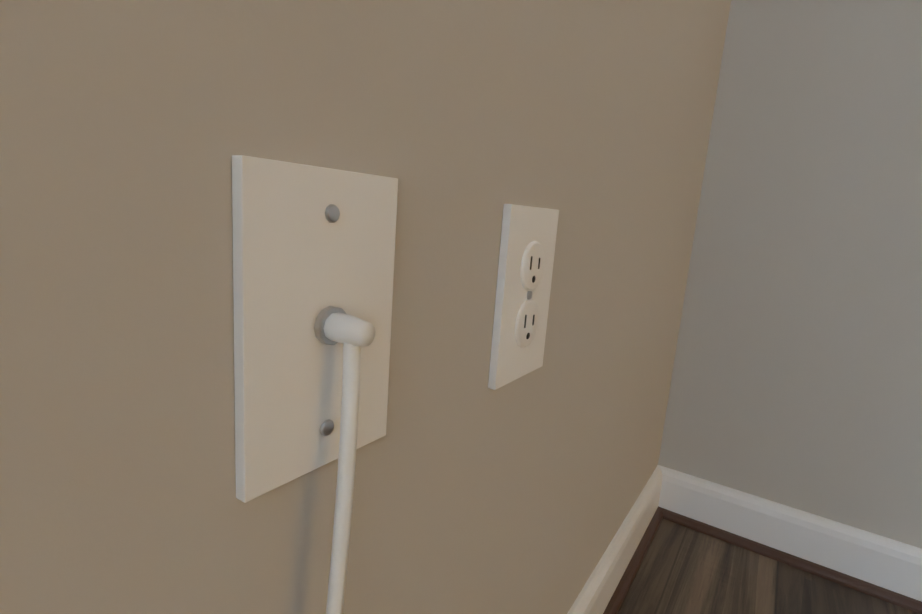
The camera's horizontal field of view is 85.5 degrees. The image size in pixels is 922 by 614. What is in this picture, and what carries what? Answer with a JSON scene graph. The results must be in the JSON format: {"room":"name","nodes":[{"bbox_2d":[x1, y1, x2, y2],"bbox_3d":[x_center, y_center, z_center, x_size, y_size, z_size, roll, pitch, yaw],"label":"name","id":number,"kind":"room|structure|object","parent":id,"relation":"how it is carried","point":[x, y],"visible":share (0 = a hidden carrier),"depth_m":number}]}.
{"room":"living room","nodes":[
{"label":"living room","id":0,"kind":"room"},
{"bbox_2d":[0,0,730,613],"bbox_3d":[0.100,-0.769,0.386,0.200,2.440,6.170,11,13,32],"label":"wall","id":1,"kind":"structure","parent":0,"point":[128,128],"depth_m":0.20},
{"bbox_2d":[232,155,397,502],"bbox_3d":[-0.048,0.007,0.189,0.017,0.116,0.072,11,13,32],"label":"cable wall plate","id":2,"kind":"object","parent":1,"relation":"attached to","point":[313,248],"visible":1,"depth_m":0.18},
{"bbox_2d":[323,312,374,613],"bbox_3d":[-0.063,0.253,0.179,0.071,0.490,0.100,11,13,32],"label":"cord","id":3,"kind":"object","parent":2,"relation":"attached to","point":[353,335],"visible":1,"depth_m":0.18},
{"bbox_2d":[488,204,558,389],"bbox_3d":[0.045,-0.008,0.336,0.008,0.116,0.072,11,13,32],"label":"duplex electrical outlet","id":4,"kind":"object","parent":1,"relation":"attached to","point":[526,256],"visible":1,"depth_m":0.32},
{"bbox_2d":[618,519,917,613],"bbox_3d":[3.494,1.198,-1.710,8.311,0.150,6.310,11,13,32],"label":"floor","id":5,"kind":"structure","parent":0,"point":[683,570],"depth_m":0.77},
{"bbox_2d":[658,0,921,548],"bbox_3d":[3.877,-0.154,-1.397,8.170,2.440,0.120,11,13,32],"label":"wall","id":6,"kind":"structure","parent":0,"point":[796,381],"depth_m":0.78},
{"bbox_2d":[567,465,921,613],"bbox_3d":[2.765,1.210,-2.705,8.170,0.088,3.580,11,13,32],"label":"baseboard","id":7,"kind":"structure","parent":6,"relation":"attached to","point":[886,569],"depth_m":0.81}
]}

